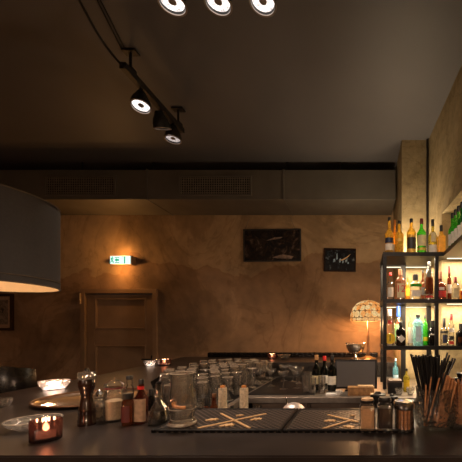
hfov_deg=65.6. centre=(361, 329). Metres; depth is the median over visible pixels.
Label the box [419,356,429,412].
straw
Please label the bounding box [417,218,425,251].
bottle
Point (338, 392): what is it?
espresso cup
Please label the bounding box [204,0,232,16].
spotlight
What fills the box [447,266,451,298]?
bottle
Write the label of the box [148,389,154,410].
bottle
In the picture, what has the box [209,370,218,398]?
wine glass
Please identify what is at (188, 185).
vent grille
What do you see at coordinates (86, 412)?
pepper mill
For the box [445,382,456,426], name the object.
wooden stirrer
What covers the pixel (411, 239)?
bottle
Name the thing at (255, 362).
wine glass
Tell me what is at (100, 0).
cable
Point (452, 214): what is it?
bottle
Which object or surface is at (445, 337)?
bottle
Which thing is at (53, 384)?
bowl
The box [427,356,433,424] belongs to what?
straw
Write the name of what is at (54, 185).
vent grille
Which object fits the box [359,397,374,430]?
jar
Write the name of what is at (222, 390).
bottle
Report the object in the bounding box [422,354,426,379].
straw
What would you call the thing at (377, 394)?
canister
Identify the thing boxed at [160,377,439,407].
countertop
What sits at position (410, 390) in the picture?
glass bowl
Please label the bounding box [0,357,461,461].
countertop
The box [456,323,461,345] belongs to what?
bottle
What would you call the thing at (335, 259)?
framed photograph
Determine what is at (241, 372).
glass
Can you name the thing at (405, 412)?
cinnamon stick
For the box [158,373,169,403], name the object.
wine glass
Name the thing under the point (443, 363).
straw
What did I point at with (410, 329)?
bottle
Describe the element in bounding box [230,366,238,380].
bowl
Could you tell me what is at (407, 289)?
bottle
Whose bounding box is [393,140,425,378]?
wall column
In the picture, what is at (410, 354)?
straw
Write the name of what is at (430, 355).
straw
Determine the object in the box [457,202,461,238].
bottle
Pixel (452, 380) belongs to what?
wooden stirrer
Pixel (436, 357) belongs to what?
straw
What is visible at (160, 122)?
spotlight
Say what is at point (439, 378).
wooden stirrer
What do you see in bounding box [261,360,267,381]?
wine glass
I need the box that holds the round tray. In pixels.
[29,388,147,409]
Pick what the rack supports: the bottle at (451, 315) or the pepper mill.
the bottle at (451, 315)
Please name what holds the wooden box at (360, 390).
on the countertop at (317, 398)
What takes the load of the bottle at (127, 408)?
on the countertop at (101, 441)
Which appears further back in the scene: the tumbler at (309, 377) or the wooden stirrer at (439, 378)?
the tumbler at (309, 377)
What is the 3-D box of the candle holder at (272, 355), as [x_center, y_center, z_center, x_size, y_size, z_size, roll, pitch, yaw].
[-1.114,0.324,3.986,0.108,0.060,0.104,0,0,0]
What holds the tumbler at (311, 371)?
on the drying mat at (263, 390)
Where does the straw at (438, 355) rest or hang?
in the jar at (418, 413)
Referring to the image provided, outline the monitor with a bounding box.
[335,359,376,390]
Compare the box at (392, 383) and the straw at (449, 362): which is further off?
the box at (392, 383)
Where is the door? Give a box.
[79,289,157,374]
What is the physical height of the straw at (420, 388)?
0.250 m
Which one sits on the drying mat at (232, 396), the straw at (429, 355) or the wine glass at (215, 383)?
the wine glass at (215, 383)
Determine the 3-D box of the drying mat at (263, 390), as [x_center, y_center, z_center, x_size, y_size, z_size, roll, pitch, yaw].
[-0.635,0.507,2.980,0.530,0.004,0.920,0,0,0]
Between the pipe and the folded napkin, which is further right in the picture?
the pipe
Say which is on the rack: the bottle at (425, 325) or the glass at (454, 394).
the bottle at (425, 325)
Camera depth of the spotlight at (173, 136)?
2.81 m
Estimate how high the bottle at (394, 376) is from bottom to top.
0.250 m
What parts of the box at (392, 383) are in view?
lid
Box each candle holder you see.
[28,416,62,443]
[158,359,170,365]
[268,353,275,358]
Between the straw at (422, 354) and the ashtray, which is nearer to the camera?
the straw at (422, 354)
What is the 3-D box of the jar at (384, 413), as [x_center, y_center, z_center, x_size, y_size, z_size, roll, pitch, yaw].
[0.079,0.286,1.114,0.053,0.109,0.053,0,0,0]
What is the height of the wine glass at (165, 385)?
0.203 m
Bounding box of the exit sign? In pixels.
[110,256,135,265]
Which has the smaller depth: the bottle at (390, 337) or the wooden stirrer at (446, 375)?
the wooden stirrer at (446, 375)
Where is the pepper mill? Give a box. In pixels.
[77,368,96,426]
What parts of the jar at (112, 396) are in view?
lid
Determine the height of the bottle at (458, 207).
0.298 m
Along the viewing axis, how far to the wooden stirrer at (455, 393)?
1.17 m
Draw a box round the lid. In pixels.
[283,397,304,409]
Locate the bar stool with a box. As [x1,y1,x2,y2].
[0,366,36,392]
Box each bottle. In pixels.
[121,392,133,425]
[125,375,133,398]
[133,379,147,423]
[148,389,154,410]
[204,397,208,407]
[210,393,217,407]
[312,355,320,389]
[321,356,327,388]
[328,355,335,390]
[385,217,393,251]
[387,273,393,298]
[387,309,394,345]
[393,220,397,251]
[393,358,397,377]
[394,306,401,344]
[395,221,403,251]
[396,269,405,298]
[396,321,405,345]
[403,368,409,391]
[406,276,409,298]
[407,218,415,251]
[408,316,412,345]
[410,274,421,298]
[413,315,422,345]
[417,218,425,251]
[420,270,423,298]
[423,315,427,345]
[424,262,433,298]
[428,219,436,251]
[428,320,433,345]
[437,225,445,251]
[439,271,446,298]
[440,318,447,345]
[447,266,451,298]
[448,213,453,246]
[449,314,453,345]
[451,209,456,244]
[451,277,459,298]
[454,206,459,241]
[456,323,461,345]
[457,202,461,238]
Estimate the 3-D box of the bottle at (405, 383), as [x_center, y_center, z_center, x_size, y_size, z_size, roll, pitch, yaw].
[0.368,0.414,2.659,0.052,0.190,0.054,0,0,0]
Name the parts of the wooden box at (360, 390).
lid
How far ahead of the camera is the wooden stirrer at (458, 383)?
1.17 m
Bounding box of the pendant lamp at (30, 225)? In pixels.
[0,184,60,292]
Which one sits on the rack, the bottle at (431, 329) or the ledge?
the bottle at (431, 329)
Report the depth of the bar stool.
2.32 m
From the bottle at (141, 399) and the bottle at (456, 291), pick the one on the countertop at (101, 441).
the bottle at (141, 399)
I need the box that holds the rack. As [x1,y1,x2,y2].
[380,235,461,388]
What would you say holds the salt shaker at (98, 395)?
on the countertop at (101, 441)
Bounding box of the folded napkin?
[326,393,336,395]
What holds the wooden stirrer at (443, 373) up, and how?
in the jar at (418, 413)
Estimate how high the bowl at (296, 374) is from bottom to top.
0.050 m
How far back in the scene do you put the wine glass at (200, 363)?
2.91 m
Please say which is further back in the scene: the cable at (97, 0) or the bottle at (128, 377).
the cable at (97, 0)
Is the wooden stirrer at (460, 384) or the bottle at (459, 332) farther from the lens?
the bottle at (459, 332)
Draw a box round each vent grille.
[44,175,116,195]
[178,175,251,195]
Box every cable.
[78,0,124,67]
[97,0,121,48]
[100,0,124,48]
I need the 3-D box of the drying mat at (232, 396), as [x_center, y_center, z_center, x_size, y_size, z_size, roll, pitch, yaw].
[-1.282,0.507,2.570,0.715,0.004,1.740,0,0,0]
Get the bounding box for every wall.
[0,211,392,385]
[429,66,461,377]
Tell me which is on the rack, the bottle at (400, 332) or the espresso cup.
the bottle at (400, 332)
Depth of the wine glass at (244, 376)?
2.82 m
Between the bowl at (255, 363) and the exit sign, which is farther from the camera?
the exit sign
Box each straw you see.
[410,354,423,408]
[413,356,427,420]
[416,357,427,418]
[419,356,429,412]
[421,356,427,394]
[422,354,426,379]
[425,355,432,423]
[426,358,445,425]
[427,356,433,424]
[428,358,455,416]
[428,361,450,424]
[429,355,433,397]
[430,355,432,405]
[431,360,442,421]
[432,358,453,410]
[433,356,434,393]
[435,356,436,389]
[436,355,439,417]
[436,357,439,408]
[439,352,447,385]
[439,355,449,387]
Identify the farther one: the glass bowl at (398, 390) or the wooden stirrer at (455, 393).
the glass bowl at (398, 390)
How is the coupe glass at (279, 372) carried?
on the drying mat at (263, 390)
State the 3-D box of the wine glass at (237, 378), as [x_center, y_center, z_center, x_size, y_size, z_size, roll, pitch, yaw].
[-1.054,0.403,2.665,0.077,0.203,0.077,0,0,-43]
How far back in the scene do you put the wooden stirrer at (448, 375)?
1.14 m
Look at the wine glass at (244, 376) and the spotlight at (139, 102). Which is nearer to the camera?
the spotlight at (139, 102)
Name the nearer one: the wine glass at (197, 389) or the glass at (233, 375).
the wine glass at (197, 389)
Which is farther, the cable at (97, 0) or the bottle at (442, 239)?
the bottle at (442, 239)
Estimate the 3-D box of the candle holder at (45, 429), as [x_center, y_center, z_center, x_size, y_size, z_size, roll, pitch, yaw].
[-1.018,0.321,1.038,0.081,0.066,0.081,0,0,0]
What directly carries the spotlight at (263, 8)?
attached to the track
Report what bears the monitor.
on the countertop at (317, 398)
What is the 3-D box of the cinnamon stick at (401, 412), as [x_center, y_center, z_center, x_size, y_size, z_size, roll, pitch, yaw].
[0.137,0.311,1.108,0.010,0.063,0.010,0,0,0]
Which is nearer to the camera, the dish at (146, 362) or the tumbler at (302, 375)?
the tumbler at (302, 375)
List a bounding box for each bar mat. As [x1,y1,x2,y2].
[151,408,297,432]
[283,408,412,432]
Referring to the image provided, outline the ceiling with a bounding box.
[0,0,461,169]
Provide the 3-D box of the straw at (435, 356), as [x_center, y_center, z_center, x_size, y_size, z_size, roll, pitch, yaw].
[0.264,0.217,1.163,0.007,0.250,0.014,0,0,-13]
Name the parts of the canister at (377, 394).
lid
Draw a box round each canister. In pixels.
[370,391,385,407]
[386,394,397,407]
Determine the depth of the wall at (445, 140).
2.93 m
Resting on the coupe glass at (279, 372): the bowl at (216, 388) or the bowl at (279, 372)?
the bowl at (279, 372)
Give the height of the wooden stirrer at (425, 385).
0.148 m
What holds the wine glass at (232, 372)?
on the drying mat at (232, 396)
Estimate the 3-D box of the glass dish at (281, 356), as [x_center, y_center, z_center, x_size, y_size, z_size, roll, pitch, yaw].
[-0.946,0.326,3.904,0.167,0.056,0.167,0,0,0]
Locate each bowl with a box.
[37,379,70,389]
[210,376,219,389]
[221,373,230,384]
[223,377,232,388]
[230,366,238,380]
[255,363,262,375]
[266,368,275,373]
[278,370,288,376]
[291,370,301,375]
[346,342,364,358]
[395,387,402,394]
[406,386,414,394]
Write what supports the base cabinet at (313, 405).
on the floor
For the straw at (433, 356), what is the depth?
1.15 m
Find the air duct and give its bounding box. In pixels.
[0,162,395,215]
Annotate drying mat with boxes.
[196,377,274,407]
[248,377,317,394]
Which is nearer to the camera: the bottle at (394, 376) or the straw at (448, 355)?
the straw at (448, 355)
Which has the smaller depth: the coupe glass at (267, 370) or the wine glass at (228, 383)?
the wine glass at (228, 383)
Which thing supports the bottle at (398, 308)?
on the rack
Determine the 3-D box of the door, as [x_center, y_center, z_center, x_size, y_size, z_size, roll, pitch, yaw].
[-3.234,0.454,4.305,1.020,2.000,0.130,0,0,0]
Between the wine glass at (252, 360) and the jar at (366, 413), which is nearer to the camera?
the jar at (366, 413)
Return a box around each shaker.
[93,389,102,420]
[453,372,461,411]
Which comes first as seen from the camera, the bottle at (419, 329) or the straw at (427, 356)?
the straw at (427, 356)
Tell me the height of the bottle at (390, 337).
0.317 m
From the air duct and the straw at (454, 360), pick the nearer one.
the straw at (454, 360)
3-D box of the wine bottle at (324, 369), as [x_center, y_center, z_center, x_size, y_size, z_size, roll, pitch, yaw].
[-0.326,0.367,2.799,0.073,0.283,0.074,0,0,0]
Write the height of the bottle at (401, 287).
0.268 m
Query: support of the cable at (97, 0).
attached to the ceiling
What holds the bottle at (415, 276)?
on the rack
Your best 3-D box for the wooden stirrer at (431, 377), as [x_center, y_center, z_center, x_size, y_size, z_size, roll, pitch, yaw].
[0.231,0.250,1.127,0.005,0.176,0.037,0,0,-38]
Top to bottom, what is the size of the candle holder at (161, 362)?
0.060 m
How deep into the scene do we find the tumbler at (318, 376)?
2.59 m
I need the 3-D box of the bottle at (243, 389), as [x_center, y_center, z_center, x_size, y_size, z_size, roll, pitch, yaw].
[-0.568,0.367,1.550,0.043,0.204,0.042,0,0,0]
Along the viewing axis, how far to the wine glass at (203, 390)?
2.20 m
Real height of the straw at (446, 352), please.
0.263 m
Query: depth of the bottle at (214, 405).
1.61 m
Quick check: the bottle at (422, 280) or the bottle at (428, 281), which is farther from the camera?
the bottle at (422, 280)
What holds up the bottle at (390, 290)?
on the rack
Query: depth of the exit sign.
4.21 m
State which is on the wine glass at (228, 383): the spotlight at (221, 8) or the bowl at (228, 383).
the bowl at (228, 383)
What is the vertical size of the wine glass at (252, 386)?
0.168 m
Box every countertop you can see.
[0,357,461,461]
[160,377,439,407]
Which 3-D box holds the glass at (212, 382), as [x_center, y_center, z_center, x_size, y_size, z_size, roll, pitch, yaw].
[-0.964,0.426,2.132,0.068,0.155,0.068,0,0,33]
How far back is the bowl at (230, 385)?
2.30 m
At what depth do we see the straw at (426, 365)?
1.14 m
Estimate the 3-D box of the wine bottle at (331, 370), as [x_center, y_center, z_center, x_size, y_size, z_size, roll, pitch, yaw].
[-0.252,0.359,2.699,0.073,0.299,0.074,0,0,0]
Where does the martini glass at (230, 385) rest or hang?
on the drying mat at (232, 396)
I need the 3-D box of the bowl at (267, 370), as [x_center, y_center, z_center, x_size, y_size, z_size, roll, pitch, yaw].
[-0.820,0.374,2.900,0.096,0.050,0.095,0,0,0]
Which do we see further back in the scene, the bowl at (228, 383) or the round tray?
the bowl at (228, 383)
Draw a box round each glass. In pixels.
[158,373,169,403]
[158,382,168,405]
[163,384,168,406]
[165,369,174,383]
[168,371,196,427]
[196,377,208,398]
[196,381,207,399]
[197,373,208,404]
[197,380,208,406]
[199,363,207,384]
[208,369,217,395]
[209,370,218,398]
[209,371,220,400]
[210,375,219,403]
[211,382,221,405]
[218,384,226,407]
[221,372,230,397]
[222,376,232,400]
[230,366,238,391]
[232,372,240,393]
[233,375,241,395]
[238,364,246,387]
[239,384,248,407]
[241,372,248,390]
[245,361,252,382]
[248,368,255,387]
[251,360,258,381]
[255,362,262,383]
[259,364,265,379]
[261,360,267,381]
[266,368,275,386]
[278,370,288,389]
[279,365,288,380]
[291,370,301,388]
[294,366,303,383]
[449,394,461,429]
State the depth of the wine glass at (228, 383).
2.39 m
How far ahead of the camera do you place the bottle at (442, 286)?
2.79 m
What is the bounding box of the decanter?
[148,381,169,425]
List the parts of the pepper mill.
glass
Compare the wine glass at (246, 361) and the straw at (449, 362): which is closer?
the straw at (449, 362)
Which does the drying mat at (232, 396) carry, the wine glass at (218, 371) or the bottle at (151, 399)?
the wine glass at (218, 371)
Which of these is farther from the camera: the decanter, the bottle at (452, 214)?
the bottle at (452, 214)
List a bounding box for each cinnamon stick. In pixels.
[400,411,402,429]
[404,411,406,429]
[407,411,409,429]
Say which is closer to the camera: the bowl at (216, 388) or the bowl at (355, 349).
the bowl at (216, 388)
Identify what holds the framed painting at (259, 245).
attached to the wall at (210, 299)
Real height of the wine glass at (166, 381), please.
0.203 m
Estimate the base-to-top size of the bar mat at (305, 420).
0.014 m
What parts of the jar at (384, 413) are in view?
lid, lid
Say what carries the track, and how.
attached to the ceiling
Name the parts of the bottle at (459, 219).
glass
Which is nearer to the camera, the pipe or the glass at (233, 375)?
the glass at (233, 375)
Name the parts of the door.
panel moulding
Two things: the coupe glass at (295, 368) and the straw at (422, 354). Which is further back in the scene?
the coupe glass at (295, 368)
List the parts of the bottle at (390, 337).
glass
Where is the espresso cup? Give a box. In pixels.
[336,390,342,395]
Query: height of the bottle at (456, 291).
0.198 m
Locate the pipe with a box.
[426,139,428,251]
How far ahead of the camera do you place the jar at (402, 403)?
1.11 m
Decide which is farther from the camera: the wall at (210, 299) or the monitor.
the wall at (210, 299)
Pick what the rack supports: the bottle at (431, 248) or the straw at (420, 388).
the bottle at (431, 248)
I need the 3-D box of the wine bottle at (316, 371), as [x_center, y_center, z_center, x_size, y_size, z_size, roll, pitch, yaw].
[-0.387,0.361,2.739,0.073,0.296,0.074,0,0,0]
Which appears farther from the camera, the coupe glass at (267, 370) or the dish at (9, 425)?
the coupe glass at (267, 370)
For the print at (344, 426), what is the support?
on the bar mat at (305, 420)
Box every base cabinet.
[252,403,310,407]
[311,403,370,407]
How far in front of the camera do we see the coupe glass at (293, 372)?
2.78 m
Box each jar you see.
[103,378,124,422]
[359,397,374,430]
[377,396,392,430]
[393,398,415,433]
[414,385,456,431]
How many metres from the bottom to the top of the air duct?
0.477 m
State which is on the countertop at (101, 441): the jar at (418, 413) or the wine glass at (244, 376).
the jar at (418, 413)
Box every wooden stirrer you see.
[424,377,431,425]
[424,385,426,424]
[427,378,439,425]
[434,373,444,418]
[435,375,447,425]
[437,375,449,424]
[439,377,450,426]
[441,380,453,425]
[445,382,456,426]
[454,393,457,423]
[457,379,460,423]
[460,384,461,423]
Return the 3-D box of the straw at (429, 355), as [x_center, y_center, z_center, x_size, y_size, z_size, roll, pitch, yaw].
[0.255,0.216,1.157,0.035,0.251,0.007,0,0,-22]
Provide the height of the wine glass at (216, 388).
0.188 m
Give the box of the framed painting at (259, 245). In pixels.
[243,217,300,261]
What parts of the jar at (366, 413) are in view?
lid, lid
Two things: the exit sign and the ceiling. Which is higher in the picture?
the ceiling
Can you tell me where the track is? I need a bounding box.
[119,48,185,132]
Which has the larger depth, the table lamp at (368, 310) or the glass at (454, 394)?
the table lamp at (368, 310)
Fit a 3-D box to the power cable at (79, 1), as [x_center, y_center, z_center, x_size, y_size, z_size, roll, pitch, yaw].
[-1.663,-1.879,1.967,0.102,0.152,0.506,0,0,-4]
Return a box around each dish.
[1,413,63,431]
[143,360,157,365]
[277,354,290,358]
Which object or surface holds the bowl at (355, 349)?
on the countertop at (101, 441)
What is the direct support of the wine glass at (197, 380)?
on the drying mat at (232, 396)
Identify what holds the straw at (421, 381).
in the jar at (418, 413)
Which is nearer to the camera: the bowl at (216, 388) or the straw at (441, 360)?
the straw at (441, 360)
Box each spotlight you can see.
[130,88,151,114]
[152,110,171,129]
[157,0,187,16]
[164,123,181,144]
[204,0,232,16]
[249,0,276,17]
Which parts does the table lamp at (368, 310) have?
lamp shade, stem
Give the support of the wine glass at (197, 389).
on the drying mat at (232, 396)
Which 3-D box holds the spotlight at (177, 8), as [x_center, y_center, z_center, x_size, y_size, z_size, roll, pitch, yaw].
[-0.972,-1.741,1.652,0.136,0.154,0.136,0,0,0]
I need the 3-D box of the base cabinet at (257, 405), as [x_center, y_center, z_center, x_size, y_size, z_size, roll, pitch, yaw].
[-0.625,0.994,2.865,0.444,0.920,0.865,0,0,0]
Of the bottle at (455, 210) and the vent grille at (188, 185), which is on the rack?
the bottle at (455, 210)
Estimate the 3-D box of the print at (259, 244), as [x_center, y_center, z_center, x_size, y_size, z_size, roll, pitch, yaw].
[-1.193,-1.126,4.285,0.733,0.399,0.006,-1,0,0]
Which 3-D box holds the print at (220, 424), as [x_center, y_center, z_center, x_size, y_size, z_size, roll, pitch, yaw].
[-0.483,0.342,1.159,0.039,0.004,0.048,0,0,32]
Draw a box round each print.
[0,294,13,330]
[205,418,218,420]
[219,423,234,426]
[245,230,299,259]
[343,425,354,427]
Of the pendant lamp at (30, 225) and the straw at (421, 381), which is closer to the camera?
the straw at (421, 381)
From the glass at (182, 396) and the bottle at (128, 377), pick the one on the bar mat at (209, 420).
the glass at (182, 396)
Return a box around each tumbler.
[302,375,309,391]
[304,371,311,386]
[309,377,315,392]
[318,376,325,393]
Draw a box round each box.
[347,385,373,395]
[387,378,401,393]
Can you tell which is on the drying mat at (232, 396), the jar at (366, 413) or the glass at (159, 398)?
the glass at (159, 398)
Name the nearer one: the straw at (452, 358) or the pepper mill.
the straw at (452, 358)
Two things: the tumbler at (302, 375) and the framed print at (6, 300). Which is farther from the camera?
the framed print at (6, 300)
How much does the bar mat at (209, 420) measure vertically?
0.014 m
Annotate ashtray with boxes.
[0,397,12,407]
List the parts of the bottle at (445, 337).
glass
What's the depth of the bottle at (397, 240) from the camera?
2.83 m
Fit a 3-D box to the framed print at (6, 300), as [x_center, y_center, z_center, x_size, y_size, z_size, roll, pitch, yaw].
[-4.884,-0.237,4.285,0.487,0.487,0.028,0,0,0]
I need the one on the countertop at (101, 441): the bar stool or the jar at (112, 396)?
the jar at (112, 396)
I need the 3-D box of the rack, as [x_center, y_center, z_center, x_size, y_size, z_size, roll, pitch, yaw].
[0.740,-0.080,2.260,1.120,1.177,2.020,0,0,0]
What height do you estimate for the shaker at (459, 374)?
0.177 m
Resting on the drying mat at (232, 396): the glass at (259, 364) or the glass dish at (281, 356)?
the glass at (259, 364)
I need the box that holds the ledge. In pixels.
[208,352,377,356]
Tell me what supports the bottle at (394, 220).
on the rack
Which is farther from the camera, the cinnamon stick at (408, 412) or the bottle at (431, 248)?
the bottle at (431, 248)
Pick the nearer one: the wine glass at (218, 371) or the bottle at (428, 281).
the wine glass at (218, 371)
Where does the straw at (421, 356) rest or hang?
in the jar at (418, 413)
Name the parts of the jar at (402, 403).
lid, glass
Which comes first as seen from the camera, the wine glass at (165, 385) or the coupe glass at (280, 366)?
the wine glass at (165, 385)
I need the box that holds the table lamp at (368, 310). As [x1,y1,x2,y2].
[350,299,379,358]
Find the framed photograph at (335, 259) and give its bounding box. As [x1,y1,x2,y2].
[324,248,355,271]
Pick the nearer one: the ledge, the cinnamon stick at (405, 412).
the cinnamon stick at (405, 412)
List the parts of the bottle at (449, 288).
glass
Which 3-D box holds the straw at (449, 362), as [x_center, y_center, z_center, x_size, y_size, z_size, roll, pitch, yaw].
[0.272,0.225,1.132,0.080,0.235,0.007,0,0,12]

